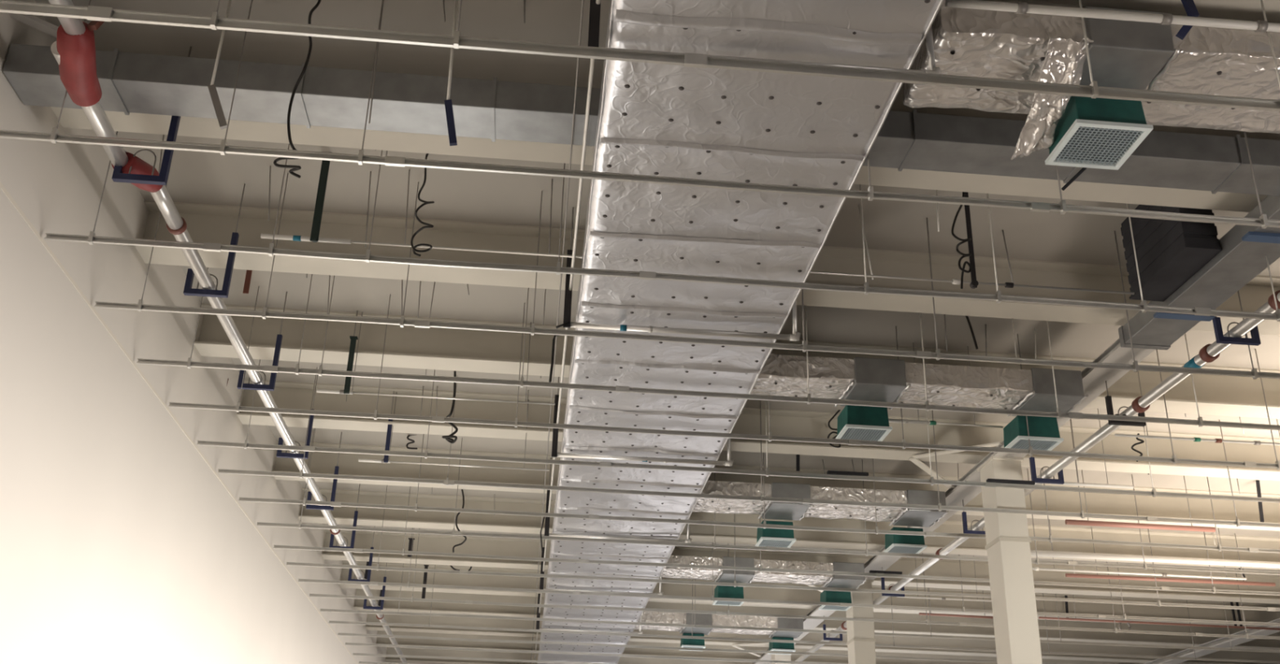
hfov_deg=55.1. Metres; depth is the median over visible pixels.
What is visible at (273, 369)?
rail
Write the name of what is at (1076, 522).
pipe
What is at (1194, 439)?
pipe
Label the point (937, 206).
hanging wire
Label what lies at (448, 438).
coiled cable
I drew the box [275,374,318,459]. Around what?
bracket
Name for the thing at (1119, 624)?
ring
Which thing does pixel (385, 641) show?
beam
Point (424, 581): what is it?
strap
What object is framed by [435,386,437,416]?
hanging wire
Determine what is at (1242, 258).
duct
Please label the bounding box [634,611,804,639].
duct
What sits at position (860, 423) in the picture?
diffuser
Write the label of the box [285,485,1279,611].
rail
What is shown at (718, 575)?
duct
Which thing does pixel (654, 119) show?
air duct
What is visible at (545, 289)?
hanging wire
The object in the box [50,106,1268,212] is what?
beam
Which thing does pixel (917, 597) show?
pipe
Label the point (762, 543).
grille
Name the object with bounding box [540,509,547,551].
cable
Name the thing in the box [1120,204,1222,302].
air duct
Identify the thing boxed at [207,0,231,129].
bar
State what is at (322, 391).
hanger
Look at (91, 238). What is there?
rail
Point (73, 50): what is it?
pipe
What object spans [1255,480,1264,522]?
bar
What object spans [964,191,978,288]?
strap
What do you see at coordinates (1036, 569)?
pipe
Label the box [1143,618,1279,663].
beam
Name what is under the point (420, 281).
hanging wire
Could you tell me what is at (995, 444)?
knee brace
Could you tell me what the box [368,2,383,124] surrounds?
hanging wire
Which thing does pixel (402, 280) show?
hanging wire
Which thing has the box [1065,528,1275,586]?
pipe
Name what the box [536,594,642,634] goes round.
hanger
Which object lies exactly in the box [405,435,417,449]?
coiled cable
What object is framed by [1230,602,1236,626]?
bar
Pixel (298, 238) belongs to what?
pipe
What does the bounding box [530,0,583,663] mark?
conduit
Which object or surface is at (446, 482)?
rail
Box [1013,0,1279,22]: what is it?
beam
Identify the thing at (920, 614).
pipe
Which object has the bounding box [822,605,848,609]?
grille
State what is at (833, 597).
diffuser
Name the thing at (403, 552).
rail
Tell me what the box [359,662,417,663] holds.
rail
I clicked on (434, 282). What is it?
hanging wire
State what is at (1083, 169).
rod
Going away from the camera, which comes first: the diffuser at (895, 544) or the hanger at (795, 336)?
the hanger at (795, 336)
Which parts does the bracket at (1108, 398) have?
long arm, short arm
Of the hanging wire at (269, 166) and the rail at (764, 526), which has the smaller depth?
the hanging wire at (269, 166)
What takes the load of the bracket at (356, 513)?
hanging from the ceiling
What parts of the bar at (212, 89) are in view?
rod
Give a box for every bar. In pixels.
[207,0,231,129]
[444,0,457,146]
[795,454,799,471]
[1064,595,1068,613]
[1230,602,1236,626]
[1235,602,1242,626]
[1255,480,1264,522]
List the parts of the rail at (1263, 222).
hanger rod, hanger rod, hanger rod, hanger rod, hanger rod, hanger rod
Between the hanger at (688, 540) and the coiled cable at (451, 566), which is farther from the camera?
the coiled cable at (451, 566)
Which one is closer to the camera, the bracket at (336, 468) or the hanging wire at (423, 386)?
the hanging wire at (423, 386)
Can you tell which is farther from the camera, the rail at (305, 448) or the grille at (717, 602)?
the grille at (717, 602)
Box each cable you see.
[273,0,321,177]
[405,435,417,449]
[410,153,434,257]
[441,371,457,444]
[449,565,472,571]
[452,489,466,552]
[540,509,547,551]
[548,335,560,382]
[555,321,569,328]
[826,409,840,448]
[951,191,971,288]
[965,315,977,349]
[1131,433,1144,462]
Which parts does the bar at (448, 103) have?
rod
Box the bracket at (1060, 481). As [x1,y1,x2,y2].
[1029,456,1064,484]
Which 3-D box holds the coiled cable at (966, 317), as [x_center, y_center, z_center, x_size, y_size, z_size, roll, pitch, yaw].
[3.216,-0.085,11.997,0.080,0.562,0.122,22,-31,-39]
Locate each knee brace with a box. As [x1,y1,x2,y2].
[8,13,58,38]
[731,645,761,657]
[732,643,768,646]
[807,585,823,592]
[909,457,954,488]
[911,441,1003,458]
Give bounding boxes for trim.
[0,182,358,663]
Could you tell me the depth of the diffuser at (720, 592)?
19.93 m
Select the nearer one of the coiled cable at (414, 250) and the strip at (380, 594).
the coiled cable at (414, 250)
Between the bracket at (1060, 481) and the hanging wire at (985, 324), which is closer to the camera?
the hanging wire at (985, 324)
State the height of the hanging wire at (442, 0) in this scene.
0.176 m
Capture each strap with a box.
[310,151,329,242]
[343,311,358,394]
[383,391,394,462]
[407,528,414,557]
[421,564,428,599]
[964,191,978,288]
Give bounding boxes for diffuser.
[679,633,706,651]
[712,586,743,606]
[755,520,795,547]
[767,637,795,655]
[818,591,852,611]
[835,404,892,441]
[883,527,927,554]
[1003,415,1063,453]
[1044,96,1153,169]
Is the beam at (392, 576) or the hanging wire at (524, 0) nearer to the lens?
the hanging wire at (524, 0)
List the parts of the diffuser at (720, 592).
grille frame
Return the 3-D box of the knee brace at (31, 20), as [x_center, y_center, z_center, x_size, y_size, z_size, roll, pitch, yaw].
[-3.936,-2.014,7.926,0.507,0.149,0.090,11,-26,-21]
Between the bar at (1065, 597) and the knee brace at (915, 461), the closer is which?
the knee brace at (915, 461)
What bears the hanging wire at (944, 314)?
hanging from the ceiling
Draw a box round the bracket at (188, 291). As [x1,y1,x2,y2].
[183,183,245,297]
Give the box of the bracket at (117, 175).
[111,46,191,185]
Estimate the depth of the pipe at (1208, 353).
11.73 m
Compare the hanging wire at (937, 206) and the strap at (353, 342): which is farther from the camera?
the strap at (353, 342)
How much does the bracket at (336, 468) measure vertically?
1.062 m
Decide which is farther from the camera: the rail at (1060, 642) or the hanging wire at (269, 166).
the rail at (1060, 642)
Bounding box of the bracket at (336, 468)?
[306,432,342,511]
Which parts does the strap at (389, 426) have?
rod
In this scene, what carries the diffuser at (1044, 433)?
attached to the duct at (857, 379)
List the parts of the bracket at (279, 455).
short arm, long arm, hanger rod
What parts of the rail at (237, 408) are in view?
hanger rod, hanger rod, hanger rod, hanger rod, hanger rod, hanger rod, hanger rod, hanger rod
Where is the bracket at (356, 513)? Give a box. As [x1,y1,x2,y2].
[328,484,359,548]
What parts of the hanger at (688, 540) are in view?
rod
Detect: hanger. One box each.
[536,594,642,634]
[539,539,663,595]
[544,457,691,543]
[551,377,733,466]
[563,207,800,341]
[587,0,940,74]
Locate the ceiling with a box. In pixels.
[35,0,1279,572]
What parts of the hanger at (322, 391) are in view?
hanger rod, hanger rod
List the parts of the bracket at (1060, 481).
long arm, short arm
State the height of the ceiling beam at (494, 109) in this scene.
0.240 m
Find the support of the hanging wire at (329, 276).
hanging from the ceiling
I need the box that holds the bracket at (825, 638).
[822,616,842,641]
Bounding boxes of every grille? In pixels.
[715,600,741,604]
[759,539,791,547]
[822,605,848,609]
[840,428,886,441]
[888,546,922,554]
[1011,440,1056,450]
[1055,126,1142,164]
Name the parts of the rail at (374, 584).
hanger rod, hanger rod, hanger rod, hanger rod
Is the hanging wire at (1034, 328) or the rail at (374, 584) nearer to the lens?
the hanging wire at (1034, 328)
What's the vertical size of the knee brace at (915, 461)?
0.090 m
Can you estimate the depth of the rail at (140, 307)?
9.99 m
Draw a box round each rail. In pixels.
[0,0,1279,111]
[0,0,1279,228]
[44,131,1279,321]
[94,167,1279,379]
[136,267,1279,431]
[168,286,1279,470]
[196,360,1279,502]
[217,367,1279,528]
[238,429,1279,553]
[256,431,1279,575]
[273,486,1279,595]
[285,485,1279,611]
[297,528,1279,626]
[309,528,1279,639]
[320,563,1279,653]
[328,567,1279,663]
[337,633,1072,663]
[345,643,846,663]
[352,653,613,663]
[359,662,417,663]
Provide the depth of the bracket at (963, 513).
16.16 m
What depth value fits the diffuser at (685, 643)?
24.00 m
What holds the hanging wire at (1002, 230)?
hanging from the ceiling
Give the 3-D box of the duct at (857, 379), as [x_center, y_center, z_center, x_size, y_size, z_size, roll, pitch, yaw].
[2.708,0.543,12.216,3.346,0.294,0.660,4,-24,-4]
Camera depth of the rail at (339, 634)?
23.30 m
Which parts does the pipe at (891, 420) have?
hanger rod, hanger rod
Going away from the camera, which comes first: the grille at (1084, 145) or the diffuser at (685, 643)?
the grille at (1084, 145)
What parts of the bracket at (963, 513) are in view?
long arm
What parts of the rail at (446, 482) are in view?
hanger rod, hanger rod, hanger rod, hanger rod, hanger rod, hanger rod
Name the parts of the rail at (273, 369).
hanger rod, hanger rod, hanger rod, hanger rod, hanger rod, hanger rod, hanger rod, hanger rod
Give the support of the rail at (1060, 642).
hanging from the ceiling
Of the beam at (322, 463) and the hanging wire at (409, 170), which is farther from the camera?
the beam at (322, 463)
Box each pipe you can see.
[48,0,407,663]
[260,233,1134,294]
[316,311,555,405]
[358,391,549,471]
[791,290,1279,663]
[888,342,1003,428]
[897,555,991,602]
[919,588,993,618]
[945,0,1279,32]
[1030,519,1279,568]
[1031,524,1246,580]
[1038,595,1279,631]
[1048,408,1133,488]
[1065,470,1215,532]
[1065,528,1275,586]
[1114,370,1279,445]
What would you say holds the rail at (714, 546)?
hanging from the ceiling
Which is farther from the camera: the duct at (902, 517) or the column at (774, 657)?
the column at (774, 657)
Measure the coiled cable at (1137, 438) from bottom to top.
0.303 m
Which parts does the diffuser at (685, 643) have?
grille frame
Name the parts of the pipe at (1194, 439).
hanger rod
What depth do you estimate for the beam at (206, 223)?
11.05 m
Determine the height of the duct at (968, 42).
0.510 m
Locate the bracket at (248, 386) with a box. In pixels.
[236,291,287,391]
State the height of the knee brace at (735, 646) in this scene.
0.090 m
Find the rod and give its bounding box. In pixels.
[1061,167,1086,191]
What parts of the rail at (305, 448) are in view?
hanger rod, hanger rod, hanger rod, rubber strip, hanger rod, rubber strip, hanger rod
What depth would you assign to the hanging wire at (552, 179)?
10.08 m
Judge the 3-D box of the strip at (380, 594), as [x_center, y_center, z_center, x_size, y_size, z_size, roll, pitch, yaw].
[-5.274,5.400,25.024,0.099,0.398,0.012,4,-24,-4]
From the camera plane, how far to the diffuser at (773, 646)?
24.13 m
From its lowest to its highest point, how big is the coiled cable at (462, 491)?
1.001 m
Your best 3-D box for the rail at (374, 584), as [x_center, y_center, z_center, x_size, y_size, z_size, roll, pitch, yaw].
[8.524,4.041,19.945,27.545,1.335,0.046,4,-24,-4]
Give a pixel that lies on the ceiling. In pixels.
(194, 177)
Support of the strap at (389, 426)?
hanging from the ceiling
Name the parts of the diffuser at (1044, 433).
damper plate, grille frame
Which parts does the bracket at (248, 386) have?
short arm, long arm, hanger rod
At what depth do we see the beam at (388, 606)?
25.93 m
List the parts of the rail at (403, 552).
hanger rod, rubber strip, hanger rod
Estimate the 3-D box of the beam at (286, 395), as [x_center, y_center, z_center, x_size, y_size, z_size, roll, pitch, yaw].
[11.958,1.862,15.920,33.580,0.450,0.340,4,-24,-4]
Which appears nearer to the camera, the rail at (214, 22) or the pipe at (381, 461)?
the rail at (214, 22)
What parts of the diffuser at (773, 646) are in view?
grille frame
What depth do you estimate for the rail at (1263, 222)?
7.69 m
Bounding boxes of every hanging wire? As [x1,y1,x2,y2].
[158,134,164,173]
[268,165,271,220]
[327,275,330,315]
[364,171,371,247]
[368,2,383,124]
[400,280,402,315]
[404,169,409,244]
[417,280,421,318]
[420,386,423,416]
[429,282,435,318]
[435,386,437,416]
[442,0,445,22]
[524,0,525,23]
[526,390,528,422]
[542,288,546,325]
[548,178,552,253]
[857,204,873,279]
[936,190,939,231]
[943,314,947,351]
[985,324,986,355]
[1001,230,1013,283]
[1012,319,1017,358]
[1034,328,1036,359]
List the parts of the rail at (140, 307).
hanger rod, hanger rod, hanger rod, hanger rod, hanger rod, hanger rod, hanger rod, hanger rod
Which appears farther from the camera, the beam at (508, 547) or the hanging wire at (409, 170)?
the beam at (508, 547)
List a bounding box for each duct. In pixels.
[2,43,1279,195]
[537,0,943,663]
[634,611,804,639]
[660,555,866,589]
[692,480,948,527]
[750,354,1088,419]
[902,0,1279,160]
[1118,195,1279,350]
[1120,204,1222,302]
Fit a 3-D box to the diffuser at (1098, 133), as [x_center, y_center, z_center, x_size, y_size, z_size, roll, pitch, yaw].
[2.795,-1.247,7.526,0.470,0.262,0.470,4,-24,-4]
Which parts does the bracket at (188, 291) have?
short arm, long arm, hanger rod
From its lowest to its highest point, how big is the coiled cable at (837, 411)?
0.525 m
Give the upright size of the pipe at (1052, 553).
0.995 m
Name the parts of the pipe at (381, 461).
hanger rod, hanger rod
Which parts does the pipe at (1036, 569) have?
hanger rod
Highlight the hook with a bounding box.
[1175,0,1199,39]
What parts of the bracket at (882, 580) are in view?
long arm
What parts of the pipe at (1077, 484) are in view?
hanger rod, hanger rod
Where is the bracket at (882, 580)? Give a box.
[880,567,904,597]
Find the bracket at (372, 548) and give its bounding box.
[347,527,374,582]
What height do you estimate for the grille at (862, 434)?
0.006 m
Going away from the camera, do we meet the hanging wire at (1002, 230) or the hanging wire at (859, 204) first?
the hanging wire at (859, 204)
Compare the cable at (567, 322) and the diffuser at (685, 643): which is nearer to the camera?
the cable at (567, 322)
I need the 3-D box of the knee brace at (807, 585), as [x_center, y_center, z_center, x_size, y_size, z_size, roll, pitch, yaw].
[3.093,4.527,21.778,0.085,0.090,1.170,-16,-29,34]
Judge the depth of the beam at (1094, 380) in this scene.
14.96 m
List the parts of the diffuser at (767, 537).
grille frame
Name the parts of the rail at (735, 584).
hanger rod, hanger rod, hanger rod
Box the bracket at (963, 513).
[961,500,985,534]
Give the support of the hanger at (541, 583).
hanging from the ceiling
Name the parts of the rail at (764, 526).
hanger rod, hanger rod, hanger rod, hanger rod, hanger rod, hanger rod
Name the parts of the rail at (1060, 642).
hanger rod, hanger rod, hanger rod, hanger rod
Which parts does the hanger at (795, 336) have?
rod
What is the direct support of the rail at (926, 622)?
hanging from the ceiling
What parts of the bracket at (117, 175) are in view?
short arm, long arm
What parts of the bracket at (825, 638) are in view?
long arm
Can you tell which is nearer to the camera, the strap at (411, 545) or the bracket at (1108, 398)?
the bracket at (1108, 398)
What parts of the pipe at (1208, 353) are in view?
long arm, pipe bracket, short arm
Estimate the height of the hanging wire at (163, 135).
0.553 m
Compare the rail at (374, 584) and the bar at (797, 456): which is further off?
the rail at (374, 584)
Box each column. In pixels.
[771,654,791,663]
[846,580,875,663]
[977,456,1042,663]
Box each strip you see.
[243,270,252,293]
[364,561,368,579]
[377,590,382,606]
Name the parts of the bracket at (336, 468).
short arm, long arm, hanger rod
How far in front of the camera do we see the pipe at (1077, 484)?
14.25 m
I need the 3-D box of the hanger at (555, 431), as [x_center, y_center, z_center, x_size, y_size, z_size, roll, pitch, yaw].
[0.047,0.903,13.666,2.004,1.140,0.062,3,-24,-4]
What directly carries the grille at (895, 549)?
attached to the diffuser at (895, 544)
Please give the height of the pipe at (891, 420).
0.922 m
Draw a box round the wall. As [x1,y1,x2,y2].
[0,0,386,663]
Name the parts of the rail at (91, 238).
hanger rod, hanger rod, hanger rod, hanger rod, hanger rod, hanger rod, hanger rod, hanger rod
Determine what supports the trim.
attached to the wall
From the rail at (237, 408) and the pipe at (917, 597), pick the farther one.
the pipe at (917, 597)
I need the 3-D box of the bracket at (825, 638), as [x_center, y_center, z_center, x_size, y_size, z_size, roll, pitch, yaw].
[3.701,5.694,23.559,0.365,0.462,0.045,4,-24,-4]
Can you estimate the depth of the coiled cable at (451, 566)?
22.51 m
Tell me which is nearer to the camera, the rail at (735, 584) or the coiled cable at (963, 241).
the coiled cable at (963, 241)
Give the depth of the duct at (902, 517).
15.87 m
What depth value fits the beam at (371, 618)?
27.91 m
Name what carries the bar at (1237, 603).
hanging from the ceiling
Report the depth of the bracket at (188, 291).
10.02 m
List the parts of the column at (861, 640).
cap plate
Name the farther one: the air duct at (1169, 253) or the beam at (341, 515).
the beam at (341, 515)
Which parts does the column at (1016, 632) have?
cap plate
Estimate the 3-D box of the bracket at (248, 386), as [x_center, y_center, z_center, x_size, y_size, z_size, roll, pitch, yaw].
[-3.722,0.071,12.128,0.345,1.062,0.045,4,-24,-4]
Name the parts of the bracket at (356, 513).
short arm, long arm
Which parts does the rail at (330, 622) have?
hanger rod, hanger rod, hanger rod, hanger rod, hanger rod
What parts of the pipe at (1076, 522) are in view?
hanger rod, hanger rod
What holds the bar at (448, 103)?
hanging from the ceiling
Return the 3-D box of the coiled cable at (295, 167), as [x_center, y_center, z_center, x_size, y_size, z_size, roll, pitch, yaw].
[-2.174,-1.925,8.030,0.196,2.088,0.117,4,-24,-4]
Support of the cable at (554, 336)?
hanging from the air duct at (654, 119)
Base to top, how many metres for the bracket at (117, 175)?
1.122 m
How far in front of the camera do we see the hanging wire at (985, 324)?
12.55 m
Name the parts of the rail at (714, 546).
hanger rod, hanger rod, hanger rod, hanger rod, hanger rod, hanger rod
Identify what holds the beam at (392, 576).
attached to the ceiling
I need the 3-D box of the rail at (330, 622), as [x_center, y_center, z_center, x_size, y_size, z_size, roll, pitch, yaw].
[8.206,5.409,23.049,27.545,1.328,0.033,4,-24,-4]
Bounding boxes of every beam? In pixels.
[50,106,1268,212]
[134,200,1279,336]
[194,303,1279,419]
[236,379,1279,480]
[271,440,1279,531]
[297,488,1279,570]
[321,528,1279,604]
[339,560,1279,626]
[353,589,1279,650]
[364,613,1279,663]
[376,631,1143,663]
[385,647,752,663]
[751,338,1155,663]
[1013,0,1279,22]
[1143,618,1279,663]
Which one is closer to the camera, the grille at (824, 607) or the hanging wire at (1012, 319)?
the hanging wire at (1012, 319)
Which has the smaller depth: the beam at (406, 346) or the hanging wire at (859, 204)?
the hanging wire at (859, 204)
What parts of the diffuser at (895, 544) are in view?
grille frame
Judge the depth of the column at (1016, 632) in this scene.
14.19 m
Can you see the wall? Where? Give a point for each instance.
(120, 544)
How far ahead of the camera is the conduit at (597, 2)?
9.23 m
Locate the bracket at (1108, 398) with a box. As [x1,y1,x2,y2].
[1105,381,1146,426]
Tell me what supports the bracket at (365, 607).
hanging from the ceiling
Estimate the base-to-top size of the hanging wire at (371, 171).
0.708 m
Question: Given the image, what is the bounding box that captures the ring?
[1118,620,1130,630]
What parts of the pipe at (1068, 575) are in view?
hanger rod, hanger rod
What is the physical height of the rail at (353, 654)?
0.059 m
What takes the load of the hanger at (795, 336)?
hanging from the ceiling
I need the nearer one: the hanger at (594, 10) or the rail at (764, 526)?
the hanger at (594, 10)
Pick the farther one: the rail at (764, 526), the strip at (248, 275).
the rail at (764, 526)
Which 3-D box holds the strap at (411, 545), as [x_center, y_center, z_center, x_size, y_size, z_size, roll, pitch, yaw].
[-3.684,3.288,19.802,0.098,0.700,0.060,4,-24,-4]
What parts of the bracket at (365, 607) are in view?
short arm, long arm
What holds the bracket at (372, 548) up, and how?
hanging from the ceiling
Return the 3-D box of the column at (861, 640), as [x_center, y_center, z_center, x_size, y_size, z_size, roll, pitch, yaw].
[3.659,7.177,19.715,0.380,6.300,0.540,4,-24,-4]
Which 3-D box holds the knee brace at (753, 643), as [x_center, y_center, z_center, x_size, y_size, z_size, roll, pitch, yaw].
[2.536,6.930,27.215,1.170,0.090,0.085,-19,-31,39]
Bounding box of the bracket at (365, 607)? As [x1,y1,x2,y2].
[363,562,386,610]
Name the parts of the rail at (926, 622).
hanger rod, hanger rod, hanger rod, hanger rod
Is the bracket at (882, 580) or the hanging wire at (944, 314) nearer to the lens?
the hanging wire at (944, 314)
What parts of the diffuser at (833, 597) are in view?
grille frame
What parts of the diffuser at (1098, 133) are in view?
damper plate, grille frame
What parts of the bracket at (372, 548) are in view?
short arm, long arm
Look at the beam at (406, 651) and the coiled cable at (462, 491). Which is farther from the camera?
the beam at (406, 651)
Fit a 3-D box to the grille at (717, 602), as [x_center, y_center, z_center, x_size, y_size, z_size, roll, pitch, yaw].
[1.452,4.418,20.049,0.404,0.006,0.404,4,-24,-4]
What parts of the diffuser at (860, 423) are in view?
grille frame, damper plate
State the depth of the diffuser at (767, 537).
16.35 m
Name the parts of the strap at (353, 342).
rod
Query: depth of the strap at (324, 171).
9.77 m
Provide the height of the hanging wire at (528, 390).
0.460 m
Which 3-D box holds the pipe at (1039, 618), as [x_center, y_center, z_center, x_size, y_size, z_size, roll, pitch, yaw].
[9.586,4.998,22.660,4.664,0.822,0.044,4,-24,-5]
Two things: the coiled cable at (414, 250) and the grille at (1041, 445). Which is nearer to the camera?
the coiled cable at (414, 250)
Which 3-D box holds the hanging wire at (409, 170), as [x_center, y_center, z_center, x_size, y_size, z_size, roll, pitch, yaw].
[-1.900,-1.019,10.003,0.045,0.706,0.010,4,-24,-4]
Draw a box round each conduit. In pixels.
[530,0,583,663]
[533,0,600,663]
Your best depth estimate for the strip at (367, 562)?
22.53 m
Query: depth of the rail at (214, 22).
6.54 m
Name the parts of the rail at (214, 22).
hanger rod, hanger rod, hanger rod, hanger rod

